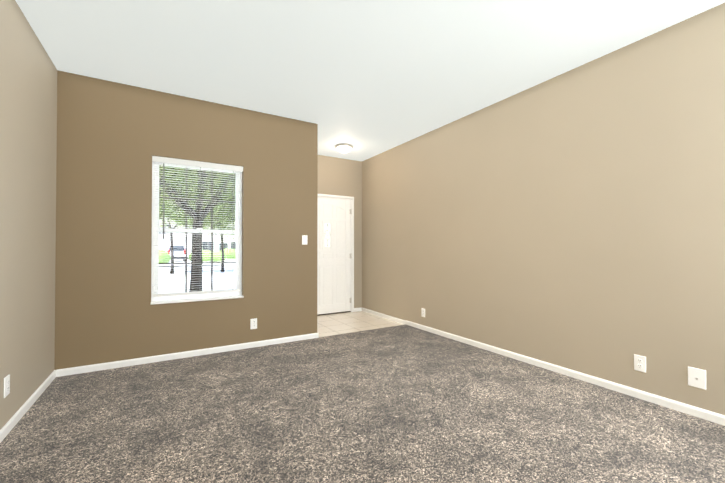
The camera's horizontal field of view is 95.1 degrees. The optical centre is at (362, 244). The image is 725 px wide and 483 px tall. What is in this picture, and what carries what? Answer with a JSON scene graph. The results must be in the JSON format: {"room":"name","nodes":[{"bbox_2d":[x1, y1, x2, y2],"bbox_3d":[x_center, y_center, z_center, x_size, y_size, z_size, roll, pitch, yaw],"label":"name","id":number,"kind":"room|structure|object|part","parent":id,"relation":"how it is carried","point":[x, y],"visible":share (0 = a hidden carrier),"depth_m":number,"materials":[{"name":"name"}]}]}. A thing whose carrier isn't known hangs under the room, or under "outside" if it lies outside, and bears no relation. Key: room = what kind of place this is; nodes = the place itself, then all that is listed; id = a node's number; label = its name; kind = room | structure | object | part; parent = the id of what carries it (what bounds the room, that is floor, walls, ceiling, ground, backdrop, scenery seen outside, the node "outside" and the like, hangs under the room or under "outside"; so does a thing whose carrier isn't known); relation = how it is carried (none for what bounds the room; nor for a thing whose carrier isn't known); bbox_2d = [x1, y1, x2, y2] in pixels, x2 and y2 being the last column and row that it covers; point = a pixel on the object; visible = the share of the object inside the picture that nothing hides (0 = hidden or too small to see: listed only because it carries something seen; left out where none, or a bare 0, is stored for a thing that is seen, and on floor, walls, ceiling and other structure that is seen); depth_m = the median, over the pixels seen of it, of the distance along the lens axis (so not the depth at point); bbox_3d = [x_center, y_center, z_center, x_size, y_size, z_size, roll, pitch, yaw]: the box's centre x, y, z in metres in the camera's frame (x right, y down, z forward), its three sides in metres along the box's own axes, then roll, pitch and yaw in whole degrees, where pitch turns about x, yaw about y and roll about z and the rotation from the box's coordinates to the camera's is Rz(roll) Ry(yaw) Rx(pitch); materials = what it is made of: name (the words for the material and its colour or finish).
{"room":"empty living room","nodes":[
{"label":"empty living room","id":0,"kind":"room"},
{"bbox_2d":[0,0,56,429],"bbox_3d":[-1.088,-0.224,0.050,0.150,2.740,6.984,0,-1,-31],"label":"wall","id":1,"kind":"structure","parent":0,"point":[28,113],"depth_m":2.31,"materials":[{"name":"beige paint"}]},
{"bbox_2d":[4,374,9,397],"bbox_3d":[-2.195,0.874,2.048,0.009,0.121,0.075,0,-1,-31],"label":"outlet","id":2,"kind":"object","parent":1,"relation":"attached to","point":[6,385],"visible":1,"depth_m":2.04,"materials":[{"name":"white plastic"}]},
{"bbox_2d":[0,370,55,442],"bbox_3d":[-1.018,1.116,0.078,0.013,0.062,6.684,0,-1,-31],"label":"baseboard","id":3,"kind":"structure","parent":1,"relation":"attached to","point":[10,424],"depth_m":2.30,"materials":[{"name":"white wood"}]},
{"bbox_2d":[54,70,317,369],"bbox_3d":[-1.696,-0.185,3.667,2.516,2.740,0.150,0,-1,-31],"label":"wall","id":4,"kind":"structure","parent":0,"point":[113,138],"depth_m":3.33,"materials":[{"name":"beige paint"}]},
{"bbox_2d":[56,333,318,376],"bbox_3d":[-1.643,1.153,3.590,2.516,0.062,0.013,0,-1,-31],"label":"baseboard","id":5,"kind":"structure","parent":4,"relation":"attached to","point":[112,365],"depth_m":3.41,"materials":[{"name":"white wood"}]},
{"bbox_2d":[150,156,243,304],"bbox_3d":[-1.772,-0.145,3.608,0.892,1.498,0.172,0,-1,-31],"label":"window","id":6,"kind":"structure","parent":4,"relation":"in","point":[185,296],"depth_m":3.57,"materials":[{"name":"white plastic"}]},
{"bbox_3d":[-1.753,0.592,3.568,0.892,0.024,0.097,0,-1,-31],"label":"sill","id":7,"kind":"part","parent":6,"relation":"part of","materials":[{"name":"white wood"}]},
{"bbox_2d":[250,318,256,328],"bbox_3d":[-1.255,0.917,3.826,0.075,0.121,0.009,0,-1,-31],"label":"outlet","id":8,"kind":"object","parent":4,"relation":"attached to","point":[253,323],"visible":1,"depth_m":3.82,"materials":[{"name":"white plastic"}]},
{"bbox_2d":[302,235,306,244],"bbox_3d":[-0.720,-0.057,4.150,0.071,0.117,0.019,0,-1,-31],"label":"toggle light switch","id":9,"kind":"object","parent":4,"relation":"attached to","point":[304,239],"visible":1,"depth_m":4.15,"materials":[{"name":"white plastic"}]},
{"bbox_2d":[318,155,361,307],"bbox_3d":[-0.665,-0.163,5.795,1.436,2.740,0.150,0,-1,-31],"label":"wall","id":10,"kind":"structure","parent":0,"point":[340,176],"depth_m":6.00,"materials":[{"name":"beige paint"}]},
{"bbox_2d":[317,197,350,314],"bbox_3d":[-0.595,0.195,5.741,0.922,1.998,0.107,0,-1,-31],"label":"door","id":11,"kind":"structure","parent":10,"relation":"in","point":[333,255],"depth_m":5.81,"materials":[{"name":"white paint"}]},
{"bbox_2d":[317,194,353,315],"bbox_3d":[-0.636,0.175,5.798,1.032,2.079,0.168,0,-1,-31],"label":"door frame","id":12,"kind":"structure","parent":10,"relation":"attached to","point":[335,196],"depth_m":5.97,"materials":[{"name":"white wood"}]},
{"bbox_2d":[317,311,403,336],"bbox_3d":[-0.396,1.234,5.184,1.586,0.052,1.448,0,-1,-31],"label":"floor","id":13,"kind":"structure","parent":0,"point":[338,323],"depth_m":5.06,"materials":[{"name":"beige tile"}]},
{"bbox_2d":[0,324,724,482],"bbox_3d":[0.673,1.187,1.087,3.952,0.060,6.684,0,-1,-31],"label":"floor carpet","id":14,"kind":"object","parent":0,"point":[405,403],"visible":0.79,"depth_m":2.15,"materials":[{"name":"grey carpet"}]},
{"bbox_2d":[15,0,724,160],"bbox_3d":[0.340,-1.637,1.674,4.252,0.120,8.282,0,-1,-31],"label":"ceiling","id":15,"kind":"structure","parent":0,"point":[366,79],"depth_m":2.66,"materials":[{"name":"white paint"}]},
{"bbox_2d":[335,143,352,152],"bbox_3d":[-0.290,-1.482,5.184,0.276,0.116,0.276,0,-1,-31],"label":"flush-mount light","id":16,"kind":"object","parent":15,"relation":"attached to","point":[343,147],"visible":1,"depth_m":5.10,"materials":[{"name":"white glass"}]},
{"bbox_2d":[362,3,724,414],"bbox_3d":[2.101,-0.196,2.711,0.150,2.740,8.282,0,-1,-31],"label":"wall","id":17,"kind":"structure","parent":0,"point":[573,219],"depth_m":2.87,"materials":[{"name":"beige paint"}]},
{"bbox_2d":[421,308,424,316],"bbox_3d":[0.850,0.957,4.639,0.009,0.121,0.075,0,-1,-31],"label":"electrical outlet","id":18,"kind":"object","parent":17,"relation":"attached to","point":[422,312],"visible":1,"depth_m":4.64,"materials":[{"name":"white plastic"}]},
{"bbox_2d":[362,308,724,425],"bbox_3d":[2.031,1.147,2.655,0.013,0.070,7.982,0,-1,-31],"label":"baseboard","id":19,"kind":"structure","parent":17,"relation":"attached to","point":[711,416],"depth_m":2.85,"materials":[{"name":"white wood"}]},
{"bbox_2d":[634,354,645,372],"bbox_3d":[2.113,0.906,2.524,0.009,0.121,0.075,0,-1,-31],"label":"electrical outlet","id":20,"kind":"object","parent":17,"relation":"attached to","point":[639,362],"visible":1,"depth_m":2.52,"materials":[{"name":"white plastic"}]},
{"bbox_2d":[688,366,705,389],"bbox_3d":[2.271,0.909,2.253,0.015,0.131,0.091,0,-1,-31],"label":"outlet plate","id":21,"kind":"object","parent":17,"relation":"attached to","point":[697,377],"visible":1,"depth_m":2.25,"materials":[{"name":"white plastic"}]},
{"label":"outside","id":22,"kind":"structure","parent":0,"visible":0},
{"bbox_2d":[158,259,235,293],"bbox_3d":[-27.442,1.999,55.784,170.000,0.470,115.756,0,-1,-31],"label":"street","id":23,"kind":"structure","parent":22,"point":[224,280],"depth_m":16.20,"materials":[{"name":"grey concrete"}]},
{"bbox_2d":[164,244,187,260],"bbox_3d":[-19.532,0.897,34.746,2.160,1.780,4.830,0,-1,-31],"label":"suv","id":24,"kind":"object","parent":23,"relation":"on","point":[181,250],"depth_m":32.87,"materials":[{"name":"white paint"}]},
{"bbox_2d":[159,180,223,273],"bbox_3d":[-10.174,-2.288,18.560,8.692,7.971,8.389,0,-1,-31],"label":"tree","id":25,"kind":"object","parent":23,"relation":"on","point":[172,250],"depth_m":18.28,"materials":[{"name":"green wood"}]},
{"bbox_2d":[159,171,234,270],"bbox_3d":[-8.317,-1.985,18.804,8.301,7.371,8.883,0,-1,-31],"label":"tree","id":26,"kind":"object","parent":23,"relation":"on","point":[217,225],"depth_m":17.30,"materials":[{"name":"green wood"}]},
{"bbox_2d":[159,248,235,262],"bbox_3d":[-18.566,1.235,35.752,12.938,1.669,13.341,0,-1,-31],"label":"shrubs","id":27,"kind":"object","parent":23,"relation":"on","point":[228,253],"depth_m":34.62,"materials":[{"name":"plant"}]},
{"bbox_2d":[159,218,235,256],"bbox_3d":[-21.738,-1.304,47.435,18.000,6.500,11.000,0,-1,-31],"label":"house","id":28,"kind":"structure","parent":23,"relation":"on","point":[206,238],"depth_m":42.34,"materials":[{"name":"brick"}]},
{"bbox_2d":[159,165,235,291],"bbox_3d":[-5.145,-3.358,10.617,14.843,9.960,11.731,0,-1,-31],"label":"oak tree","id":29,"kind":"object","parent":23,"relation":"on","point":[196,238],"depth_m":8.25,"materials":[{"name":"green plant"}]}
]}

